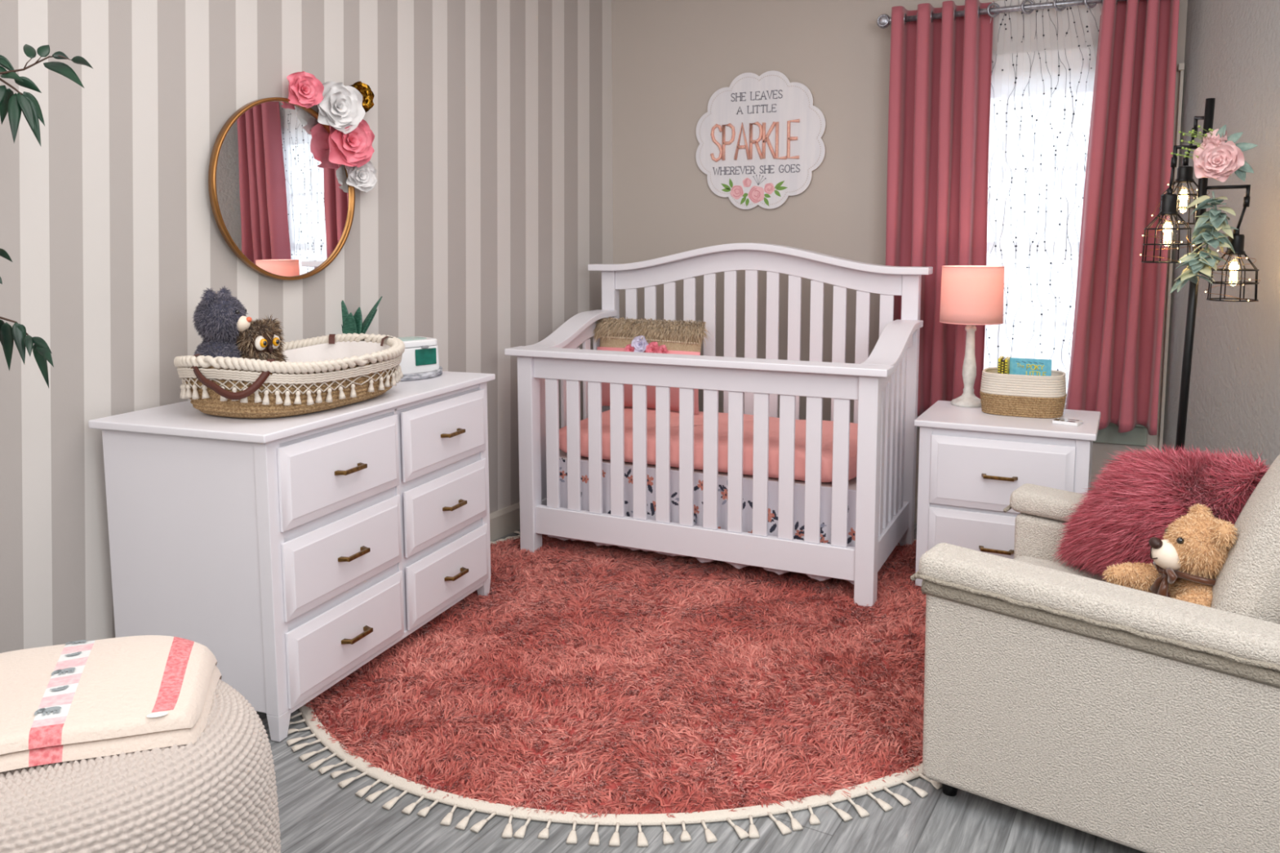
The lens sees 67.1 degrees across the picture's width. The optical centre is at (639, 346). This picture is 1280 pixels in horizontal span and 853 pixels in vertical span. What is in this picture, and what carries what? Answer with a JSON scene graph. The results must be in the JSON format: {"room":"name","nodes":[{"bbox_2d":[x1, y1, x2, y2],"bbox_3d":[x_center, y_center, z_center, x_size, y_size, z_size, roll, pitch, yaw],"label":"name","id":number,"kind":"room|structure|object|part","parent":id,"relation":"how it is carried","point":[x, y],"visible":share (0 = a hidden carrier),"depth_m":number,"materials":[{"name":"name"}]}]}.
{"room":"bedroom","nodes":[
{"label":"bedroom","id":0,"kind":"room"},
{"bbox_2d":[0,0,613,653],"bbox_3d":[-1.577,-0.295,2.523,0.100,2.620,5.617,3,7,30],"label":"wall","id":1,"kind":"structure","parent":0,"point":[481,225],"depth_m":2.93,"materials":[{"name":"grey paint"}]},
{"bbox_2d":[208,97,355,279],"bbox_3d":[-1.138,-0.506,3.118,0.024,0.582,0.582,3,7,27],"label":"round mirror","id":2,"kind":"object","parent":1,"relation":"attached to","point":[278,202],"visible":0.91,"depth_m":3.09,"materials":[{"name":"gold metal"}]},
{"bbox_2d":[286,71,324,108],"bbox_3d":[-1.093,-0.833,3.128,0.082,0.117,0.129,3,7,30],"label":"rose","id":3,"kind":"object","parent":1,"relation":"attached to","point":[304,90],"visible":1,"depth_m":3.11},
{"bbox_2d":[316,80,365,133],"bbox_3d":[-1.018,-0.798,3.233,0.112,0.167,0.186,3,7,30],"label":"rose","id":4,"kind":"object","parent":1,"relation":"attached to","point":[340,108],"visible":0.99,"depth_m":3.22,"materials":[{"name":"white"}]},
{"bbox_2d":[328,119,374,167],"bbox_3d":[-0.993,-0.702,3.292,0.108,0.178,0.186,3,7,30],"label":"rose","id":5,"kind":"object","parent":1,"relation":"attached to","point":[354,148],"visible":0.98,"depth_m":3.28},
{"bbox_2d":[344,160,377,191],"bbox_3d":[-0.977,-0.600,3.368,0.071,0.121,0.122,3,7,30],"label":"rose","id":6,"kind":"object","parent":1,"relation":"attached to","point":[363,178],"visible":0.97,"depth_m":3.36,"materials":[{"name":"white"}]},
{"bbox_2d":[350,80,374,112],"bbox_3d":[-0.978,-0.861,3.337,0.074,0.110,0.116,3,7,30],"label":"rose","id":7,"kind":"object","parent":1,"relation":"attached to","point":[364,89],"visible":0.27,"depth_m":3.34,"materials":[{"name":"gold metal"}]},
{"bbox_2d":[489,502,519,541],"bbox_3d":[-1.469,0.941,2.726,0.016,0.118,5.400,3,7,30],"label":"baseboard","id":8,"kind":"structure","parent":1,"relation":"attached to","point":[504,522],"depth_m":4.23,"materials":[{"name":"beige paint"}]},
{"bbox_2d":[256,523,1145,852],"bbox_3d":[0.440,1.167,1.615,6.400,0.100,6.600,3,7,25],"label":"floor","id":9,"kind":"structure","parent":0,"point":[316,815],"depth_m":2.13,"materials":[{"name":"grey wood"}]},
{"bbox_2d":[0,44,93,387],"bbox_3d":[-1.474,0.077,1.915,0.761,2.014,0.349,-3,7,-27],"label":"leafy plant","id":10,"kind":"object","parent":9,"relation":"on","point":[25,102],"visible":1,"depth_m":1.93,"materials":[{"name":"green plant"}]},
{"bbox_2d":[0,679,280,852],"bbox_3d":[-1.032,0.875,1.698,0.714,0.470,0.722,3,7,25],"label":"knit pouf","id":11,"kind":"object","parent":9,"relation":"on","point":[216,793],"visible":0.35,"depth_m":1.53,"materials":[{"name":"beige fabric"}]},
{"bbox_3d":[-1.211,0.677,1.817,0.521,0.117,0.496,3,7,25],"label":"cloth","id":12,"kind":"object","parent":11,"relation":"on","visible":0},
{"bbox_2d":[0,635,222,772],"bbox_3d":[-1.053,0.663,1.726,0.562,0.157,0.481,-3,7,-24],"label":"folded blanket","id":13,"kind":"object","parent":12,"relation":"on","point":[82,699],"visible":1,"depth_m":1.66,"materials":[{"name":"beige fabric"}]},
{"bbox_2d":[88,371,495,742],"bbox_3d":[-0.978,0.552,3.044,0.616,0.815,1.156,2,7,20],"label":"dresser","id":14,"kind":"object","parent":9,"relation":"on","point":[299,550],"visible":0.97,"depth_m":2.59,"materials":[{"name":"white paint"}]},
{"bbox_2d":[173,333,404,418],"bbox_3d":[-1.001,0.076,2.829,0.496,0.173,0.710,2,7,20],"label":"basket","id":15,"kind":"object","parent":14,"relation":"on","point":[331,371],"visible":0.99,"depth_m":2.58,"materials":[{"name":"fabric"}]},
{"bbox_2d":[192,284,252,358],"bbox_3d":[-1.128,-0.010,2.646,0.204,0.312,0.177,0,6,-1],"label":"plush bear","id":16,"kind":"object","parent":15,"relation":"in","point":[219,317],"visible":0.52,"depth_m":2.60},
{"bbox_2d":[235,314,288,361],"bbox_3d":[-1.065,0.036,2.704,0.139,0.253,0.177,3,7,29],"label":"owl","id":17,"kind":"object","parent":15,"relation":"in","point":[261,340],"visible":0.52,"depth_m":2.67,"materials":[{"name":"brown fabric"}]},
{"bbox_3d":[-0.819,0.338,2.680,0.017,0.218,0.511,2,7,20],"label":"drawer","id":18,"kind":"part","parent":14,"relation":"part of","materials":[{"name":"white paint"}]},
{"bbox_3d":[-0.818,0.580,2.707,0.017,0.208,0.511,2,7,20],"label":"drawer","id":19,"kind":"part","parent":14,"relation":"part of","materials":[{"name":"white paint"}]},
{"bbox_3d":[-0.817,0.814,2.733,0.017,0.204,0.511,2,7,20],"label":"drawer","id":20,"kind":"part","parent":14,"relation":"part of","materials":[{"name":"white paint"}]},
{"bbox_3d":[-0.796,0.339,2.672,0.031,0.012,0.115,2,7,20],"label":"handle","id":21,"kind":"part","parent":14,"relation":"part of","materials":[{"name":"gold metal"}]},
{"bbox_3d":[-0.795,0.581,2.698,0.031,0.012,0.115,2,7,20],"label":"handle","id":22,"kind":"part","parent":14,"relation":"part of","materials":[{"name":"gold metal"}]},
{"bbox_3d":[-0.795,0.815,2.724,0.031,0.012,0.115,2,7,20],"label":"handle","id":23,"kind":"part","parent":14,"relation":"part of","materials":[{"name":"gold metal"}]},
{"bbox_2d":[341,296,382,334],"bbox_3d":[-1.033,-0.042,3.415,0.226,0.282,0.123,3,7,25],"label":"potted succulent","id":24,"kind":"object","parent":14,"relation":"on","point":[352,324],"visible":0.29,"depth_m":3.39,"materials":[{"name":"green plant"}]},
{"bbox_3d":[-0.754,0.571,2.962,0.040,0.792,1.104,2,7,20],"label":"frame","id":25,"kind":"part","parent":14,"relation":"part of","materials":[{"name":"white paint"}]},
{"bbox_2d":[400,365,442,381],"bbox_3d":[-0.865,0.087,3.402,0.330,0.028,0.330,-2,7,-17],"label":"round tray","id":26,"kind":"object","parent":14,"relation":"on","point":[415,376],"visible":0.22,"depth_m":3.29,"materials":[{"name":"grey stone"}]},
{"bbox_2d":[398,336,439,373],"bbox_3d":[-0.844,0.031,3.404,0.252,0.117,0.156,-6,9,-44],"label":"box","id":27,"kind":"object","parent":26,"relation":"on","point":[420,354],"visible":0.53,"depth_m":3.38,"materials":[{"name":"white plastic"}]},
{"bbox_3d":[-0.846,-0.013,3.400,0.242,0.023,0.143,-6,9,-44],"label":"lid","id":28,"kind":"part","parent":27,"relation":"part of","materials":[{"name":"white plastic"}]},
{"bbox_3d":[-0.633,0.283,3.175,0.017,0.218,0.498,2,7,20],"label":"drawer","id":29,"kind":"part","parent":14,"relation":"part of","materials":[{"name":"white paint"}]},
{"bbox_3d":[-0.632,0.524,3.201,0.017,0.208,0.498,2,7,20],"label":"drawer","id":30,"kind":"part","parent":14,"relation":"part of","materials":[{"name":"white paint"}]},
{"bbox_3d":[-0.631,0.759,3.227,0.017,0.204,0.498,2,7,20],"label":"drawer","id":31,"kind":"part","parent":14,"relation":"part of","materials":[{"name":"white paint"}]},
{"bbox_3d":[-0.610,0.284,3.166,0.031,0.012,0.115,2,7,20],"label":"handle","id":32,"kind":"part","parent":14,"relation":"part of","materials":[{"name":"gold metal"}]},
{"bbox_3d":[-0.609,0.525,3.193,0.031,0.012,0.115,2,7,20],"label":"handle","id":33,"kind":"part","parent":14,"relation":"part of","materials":[{"name":"gold metal"}]},
{"bbox_3d":[-0.609,0.760,3.219,0.031,0.012,0.115,2,7,20],"label":"handle","id":34,"kind":"part","parent":14,"relation":"part of","materials":[{"name":"gold metal"}]},
{"bbox_2d":[286,530,942,847],"bbox_3d":[0.159,0.916,3.294,2.316,0.033,2.608,2,7,22],"label":"round rug","id":35,"kind":"object","parent":9,"relation":"on","point":[591,684],"visible":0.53,"depth_m":2.69,"materials":[{"name":"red carpet"}]},
{"bbox_2d":[504,242,933,607],"bbox_3d":[0.321,0.213,3.953,1.545,1.267,0.817,3,7,26],"label":"crib","id":36,"kind":"object","parent":35,"relation":"on","point":[882,386],"visible":0.94,"depth_m":3.76,"materials":[{"name":"white paint"}]},
{"bbox_3d":[-0.453,0.440,3.970,0.068,0.818,0.068,3,7,26],"label":"post","id":37,"kind":"part","parent":36,"relation":"part of","materials":[{"name":"white paint"}]},
{"bbox_3d":[-0.295,0.671,4.327,0.036,0.114,0.663,3,7,26],"label":"rail","id":38,"kind":"part","parent":36,"relation":"part of","materials":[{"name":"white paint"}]},
{"bbox_3d":[-0.297,-0.018,4.251,0.028,0.188,0.663,3,7,26],"label":"rail","id":39,"kind":"part","parent":36,"relation":"part of","materials":[{"name":"white paint"}]},
{"bbox_3d":[-0.138,0.207,4.601,0.068,1.139,0.055,3,7,26],"label":"post","id":40,"kind":"part","parent":36,"relation":"part of","materials":[{"name":"white paint"}]},
{"bbox_3d":[0.170,0.740,3.695,1.319,0.114,0.035,3,7,26],"label":"rail","id":41,"kind":"part","parent":36,"relation":"part of","materials":[{"name":"white paint"}]},
{"bbox_3d":[0.169,0.109,3.627,1.319,0.090,0.029,3,7,26],"label":"rail","id":42,"kind":"part","parent":36,"relation":"part of","materials":[{"name":"white paint"}]},
{"bbox_3d":[0.166,0.050,3.621,1.530,0.027,0.120,3,7,26],"label":"cap rail","id":43,"kind":"part","parent":36,"relation":"part of","materials":[{"name":"white paint"}]},
{"bbox_2d":[547,450,856,584],"bbox_3d":[0.321,0.628,3.998,1.316,0.352,0.621,3,7,26],"label":"skirt","id":44,"kind":"object","parent":36,"relation":"attached to","point":[773,483],"visible":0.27,"depth_m":3.68,"materials":[{"name":"white fabric"}]},
{"bbox_2d":[559,406,857,482],"bbox_3d":[0.325,0.384,3.981,1.270,0.140,0.648,3,7,26],"label":"mattress","id":45,"kind":"object","parent":44,"relation":"on","point":[774,422],"visible":0.4,"depth_m":3.76,"materials":[{"name":"pink fabric"}]},
{"bbox_2d":[592,316,711,414],"bbox_3d":[0.034,0.077,4.305,0.588,0.409,0.151,3,7,26],"label":"throw pillow","id":46,"kind":"object","parent":45,"relation":"on","point":[628,335],"visible":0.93,"depth_m":4.25,"materials":[{"name":"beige fabric"}]},
{"bbox_2d":[624,344,634,351],"bbox_3d":[-0.043,0.014,4.266,0.051,0.050,0.019,3,7,26],"label":"flower","id":47,"kind":"object","parent":46,"relation":"on","point":[628,348],"depth_m":4.27,"materials":[{"name":"pink fabric"}]},
{"bbox_2d":[631,335,648,352],"bbox_3d":[0.000,-0.007,4.245,0.083,0.082,0.028,3,7,26],"label":"flower","id":48,"kind":"object","parent":46,"relation":"on","point":[640,344],"depth_m":4.25,"materials":[{"name":"white fabric"}]},
{"bbox_3d":[0.025,-0.029,4.278,0.490,0.023,0.044,3,7,26],"label":"pearl trim","id":49,"kind":"part","parent":46,"relation":"part of","materials":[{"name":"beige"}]},
{"bbox_2d":[645,342,659,353],"bbox_3d":[0.056,0.013,4.217,0.067,0.069,0.024,3,7,26],"label":"flower","id":50,"kind":"object","parent":46,"relation":"on","point":[651,347],"depth_m":4.22,"materials":[{"name":"pink fabric"}]},
{"bbox_2d":[657,344,668,353],"bbox_3d":[0.098,0.022,4.201,0.054,0.059,0.019,3,7,26],"label":"flower","id":51,"kind":"object","parent":46,"relation":"on","point":[662,348],"depth_m":4.20,"materials":[{"name":"pink fabric"}]},
{"bbox_3d":[0.483,-0.332,4.234,1.319,0.186,0.027,3,7,26],"label":"headboard panel","id":52,"kind":"part","parent":36,"relation":"part of","materials":[{"name":"white paint"}]},
{"bbox_3d":[0.796,0.502,3.369,0.068,0.818,0.068,3,7,26],"label":"post","id":53,"kind":"part","parent":36,"relation":"part of","materials":[{"name":"white paint"}]},
{"bbox_3d":[0.958,0.734,3.725,0.036,0.114,0.663,3,7,26],"label":"rail","id":54,"kind":"part","parent":36,"relation":"part of","materials":[{"name":"white paint"}]},
{"bbox_3d":[0.955,0.044,3.649,0.028,0.188,0.663,3,7,26],"label":"rail","id":55,"kind":"part","parent":36,"relation":"part of","materials":[{"name":"white paint"}]},
{"bbox_3d":[1.111,0.270,4.001,0.068,1.139,0.055,3,7,26],"label":"post","id":56,"kind":"part","parent":36,"relation":"part of","materials":[{"name":"white paint"}]},
{"bbox_2d":[913,400,1101,586],"bbox_3d":[1.361,0.573,3.593,0.599,0.636,0.514,3,7,27],"label":"nightstand","id":57,"kind":"object","parent":9,"relation":"on","point":[971,460],"visible":0.62,"depth_m":3.42,"materials":[{"name":"white paint"}]},
{"bbox_2d":[939,265,1004,407],"bbox_3d":[1.292,-0.042,3.772,0.237,0.545,0.237,3,7,25],"label":"table lamp","id":58,"kind":"object","parent":57,"relation":"on","point":[971,295],"visible":0.98,"depth_m":3.67,"materials":[{"name":"paint"}]},
{"bbox_3d":[1.292,-0.203,3.755,0.235,0.216,0.235,3,7,25],"label":"lamp shade","id":59,"kind":"part","parent":58,"relation":"part of","materials":[{"name":"pink fabric"}]},
{"bbox_3d":[1.263,0.715,3.413,0.475,0.243,0.017,3,7,27],"label":"drawer","id":60,"kind":"part","parent":57,"relation":"part of","materials":[{"name":"white paint"}]},
{"bbox_3d":[1.252,0.717,3.392,0.120,0.012,0.031,3,7,27],"label":"handle","id":61,"kind":"part","parent":57,"relation":"part of","materials":[{"name":"gold metal"}]},
{"bbox_3d":[1.251,0.457,3.363,0.120,0.012,0.031,3,7,27],"label":"handle","id":62,"kind":"part","parent":57,"relation":"part of","materials":[{"name":"gold metal"}]},
{"bbox_3d":[1.262,0.454,3.385,0.475,0.253,0.017,3,7,27],"label":"drawer","id":63,"kind":"part","parent":57,"relation":"part of","materials":[{"name":"white paint"}]},
{"bbox_2d":[979,367,1066,418],"bbox_3d":[1.435,0.171,3.618,0.303,0.156,0.225,3,7,26],"label":"rope basket","id":64,"kind":"object","parent":57,"relation":"on","point":[1001,394],"visible":0.97,"depth_m":3.52,"materials":[{"name":"fabric"}]},
{"bbox_2d":[997,355,1004,373],"bbox_3d":[1.367,0.138,3.663,0.009,0.198,0.110,3,7,26],"label":"picture book","id":65,"kind":"object","parent":64,"relation":"in","point":[999,366],"visible":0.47,"depth_m":3.61,"materials":[{"name":"yellow paper"}]},
{"bbox_2d":[1000,356,1007,373],"bbox_3d":[1.377,0.141,3.658,0.009,0.193,0.110,3,7,26],"label":"picture book","id":66,"kind":"object","parent":64,"relation":"in","point":[1002,370],"visible":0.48,"depth_m":3.60,"materials":[{"name":"yellow paper"}]},
{"bbox_2d":[1004,356,1010,373],"bbox_3d":[1.388,0.140,3.652,0.009,0.196,0.110,3,7,26],"label":"picture book","id":67,"kind":"object","parent":64,"relation":"in","point":[1007,359],"visible":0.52,"depth_m":3.60,"materials":[{"name":"yellow paper"}]},
{"bbox_2d":[1008,357,1052,376],"bbox_3d":[1.453,0.144,3.599,0.145,0.199,0.011,3,7,27],"label":"picture book","id":68,"kind":"object","parent":64,"relation":"in","point":[1028,366],"visible":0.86,"depth_m":3.59,"materials":[{"name":"blue paper"}]},
{"bbox_2d":[1052,417,1083,426],"bbox_3d":[1.512,0.266,3.413,0.084,0.012,0.068,5,8,39],"label":"box","id":69,"kind":"object","parent":57,"relation":"on","point":[1058,420],"visible":1,"depth_m":3.40,"materials":[{"name":"white plastic"}]},
{"bbox_2d":[1053,417,1079,422],"bbox_3d":[1.506,0.260,3.410,0.074,0.001,0.052,5,8,39],"label":"print","id":70,"kind":"object","parent":69,"relation":"on","point":[1058,420],"depth_m":3.41,"materials":[{"name":"black"}]},
{"bbox_2d":[910,453,1279,852],"bbox_3d":[1.232,0.593,2.250,0.924,0.894,0.846,5,8,37],"label":"armchair","id":71,"kind":"object","parent":9,"relation":"on","point":[1142,721],"visible":0.82,"depth_m":1.98,"materials":[{"name":"beige fabric"}]},
{"bbox_3d":[0.725,1.022,2.257,0.044,0.043,0.043,5,8,37],"label":"leg","id":72,"kind":"part","parent":71,"relation":"part of","materials":[{"name":"black metal"}]},
{"bbox_3d":[1.413,0.728,2.557,0.804,0.469,0.120,5,8,37],"label":"arm panel","id":73,"kind":"part","parent":71,"relation":"part of","materials":[{"name":"beige fabric"}]},
{"bbox_2d":[1013,555,1169,597],"bbox_3d":[1.129,0.689,2.340,0.600,0.143,0.550,5,8,37],"label":"seat cushion","id":74,"kind":"object","parent":71,"relation":"on","point":[1042,561],"depth_m":2.60,"materials":[{"name":"beige fabric"}]},
{"bbox_3d":[1.001,0.789,2.019,0.804,0.469,0.120,5,8,37],"label":"arm panel","id":75,"kind":"part","parent":71,"relation":"part of","materials":[{"name":"beige fabric"}]},
{"bbox_2d":[1050,443,1270,597],"bbox_3d":[1.261,0.422,2.368,0.307,0.450,0.555,-1,6,-6],"label":"fur pillow","id":76,"kind":"object","parent":71,"relation":"on","point":[1134,501],"visible":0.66,"depth_m":2.29,"materials":[{"name":"pink fur"}]},
{"bbox_2d":[1102,503,1238,607],"bbox_3d":[1.157,0.498,2.091,0.266,0.297,0.198,1,6,9],"label":"teddy bear","id":77,"kind":"object","parent":71,"relation":"on","point":[1196,547],"visible":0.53,"depth_m":2.06},
{"bbox_2d":[1210,453,1279,624],"bbox_3d":[1.407,0.404,2.094,0.276,0.486,0.550,5,8,37],"label":"cushion","id":78,"kind":"object","parent":71,"relation":"on","point":[1247,584],"depth_m":1.93,"materials":[{"name":"beige fabric"}]},
{"bbox_2d":[1140,97,1259,451],"bbox_3d":[1.748,0.093,3.040,0.332,1.713,0.363,-4,7,-29],"label":"floor lamp","id":79,"kind":"object","parent":9,"relation":"on","point":[1169,201],"depth_m":3.00,"materials":[{"name":"black metal"}]},
{"bbox_2d":[1159,193,1177,215],"bbox_3d":[1.644,-0.441,2.999,0.052,0.065,0.052,3,7,25],"label":"socket","id":80,"kind":"object","parent":79,"relation":"attached to","point":[1168,201],"depth_m":2.98,"materials":[{"name":"black metal"}]},
{"bbox_3d":[1.688,-0.543,2.979,0.107,0.155,0.019,1,6,9],"label":"arm","id":81,"kind":"part","parent":79,"relation":"part of","materials":[{"name":"black metal"}]},
{"bbox_2d":[1175,166,1194,182],"bbox_3d":[1.735,-0.548,3.072,0.052,0.050,0.052,3,7,25],"label":"socket","id":82,"kind":"object","parent":79,"relation":"attached to","point":[1184,174],"depth_m":3.05,"materials":[{"name":"black metal"}]},
{"bbox_3d":[1.748,-0.647,3.016,0.034,0.153,0.108,-1,6,-7],"label":"arm","id":83,"kind":"part","parent":79,"relation":"part of","materials":[{"name":"black metal"}]},
{"bbox_3d":[1.747,-0.328,2.994,0.267,0.364,0.309,-6,9,-43],"label":"fairy lights","id":84,"kind":"part","parent":79,"relation":"part of"},
{"bbox_2d":[1169,125,1237,293],"bbox_3d":[1.704,-0.412,2.922,0.191,0.507,0.136,3,7,25],"label":"leaf garland","id":85,"kind":"object","parent":79,"relation":"hanging from","point":[1207,226],"visible":1,"depth_m":2.92,"materials":[{"name":"green"}]},
{"bbox_2d":[1192,124,1257,182],"bbox_3d":[1.745,-0.577,2.878,0.168,0.171,0.090,3,7,25],"label":"peony","id":86,"kind":"object","parent":79,"relation":"attached to","point":[1229,156],"visible":1,"depth_m":2.88,"materials":[{"name":"pink plant"}]},
{"bbox_3d":[1.793,-0.415,2.957,0.126,0.157,0.018,3,7,29],"label":"arm","id":87,"kind":"part","parent":79,"relation":"part of","materials":[{"name":"black metal"}]},
{"bbox_2d":[1225,234,1244,254],"bbox_3d":[1.821,-0.312,2.952,0.052,0.062,0.052,3,7,25],"label":"socket","id":88,"kind":"object","parent":79,"relation":"attached to","point":[1237,242],"depth_m":2.93,"materials":[{"name":"black metal"}]},
{"bbox_2d":[611,0,1187,497],"bbox_3d":[1.024,-0.516,4.442,2.712,2.620,0.120,3,7,25],"label":"wall","id":89,"kind":"structure","parent":0,"point":[669,57],"depth_m":4.55,"materials":[{"name":"beige paint"}]},
{"bbox_2d":[695,70,826,208],"bbox_3d":[0.557,-0.965,4.529,0.634,0.634,0.025,3,7,25],"label":"wall sign","id":90,"kind":"object","parent":89,"relation":"attached to","point":[762,144],"visible":1,"depth_m":4.52,"materials":[{"name":"beige"}]},
{"bbox_2d":[914,497,917,524],"bbox_3d":[1.000,0.735,4.519,2.512,0.118,0.014,3,7,25],"label":"baseboard","id":91,"kind":"structure","parent":89,"relation":"attached to","point":[916,498],"depth_m":4.39,"materials":[{"name":"beige paint"}]},
{"bbox_2d":[876,0,1126,28],"bbox_3d":[1.560,-1.375,3.946,1.154,0.060,0.138,3,7,25],"label":"curtain rod","id":92,"kind":"object","parent":89,"relation":"attached to","point":[884,20],"visible":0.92,"depth_m":3.92,"materials":[{"name":"silver metal"}]},
{"bbox_2d":[885,0,993,416],"bbox_3d":[1.263,-0.562,4.121,0.430,1.742,0.144,3,7,25],"label":"curtain","id":93,"kind":"object","parent":92,"relation":"hanging from","point":[940,69],"visible":0.84,"depth_m":4.09,"materials":[{"name":"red fabric"}]},
{"bbox_2d":[983,0,1102,399],"bbox_3d":[1.656,-0.597,3.973,0.495,1.640,0.121,3,7,25],"label":"sheer curtain","id":94,"kind":"object","parent":92,"relation":"hanging from","point":[1044,60],"visible":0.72,"depth_m":4.01,"materials":[{"name":"white fabric"}]},
{"bbox_2d":[1065,0,1179,435],"bbox_3d":[1.904,-0.529,3.826,0.344,1.747,0.127,3,7,27],"label":"curtain","id":95,"kind":"object","parent":92,"relation":"hanging from","point":[1115,362],"visible":0.97,"depth_m":3.81,"materials":[{"name":"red fabric"}]},
{"bbox_2d":[916,399,1147,446],"bbox_3d":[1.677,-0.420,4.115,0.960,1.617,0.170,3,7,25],"label":"windowsill","id":96,"kind":"structure","parent":89,"relation":"in","point":[1110,434],"depth_m":4.00,"materials":[{"name":"white paint"}]},
{"bbox_3d":[1.667,0.328,4.170,0.960,0.118,0.110,3,7,25],"label":"sill","id":97,"kind":"part","parent":96,"relation":"part of","materials":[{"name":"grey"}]},
{"bbox_2d":[1162,0,1279,470],"bbox_3d":[1.750,-0.134,0.974,0.100,2.620,5.847,1,6,8],"label":"wall","id":98,"kind":"structure","parent":0,"point":[1232,51],"depth_m":3.33,"materials":[{"name":"grey paint"}]},
{"bbox_2d":[1158,62,1184,453],"bbox_3d":[2.116,-0.137,3.874,0.019,1.945,0.044,3,7,25],"label":"trim","id":99,"kind":"structure","parent":98,"relation":"attached to","point":[1181,65],"depth_m":3.86,"materials":[{"name":"beige paint"}]}
]}

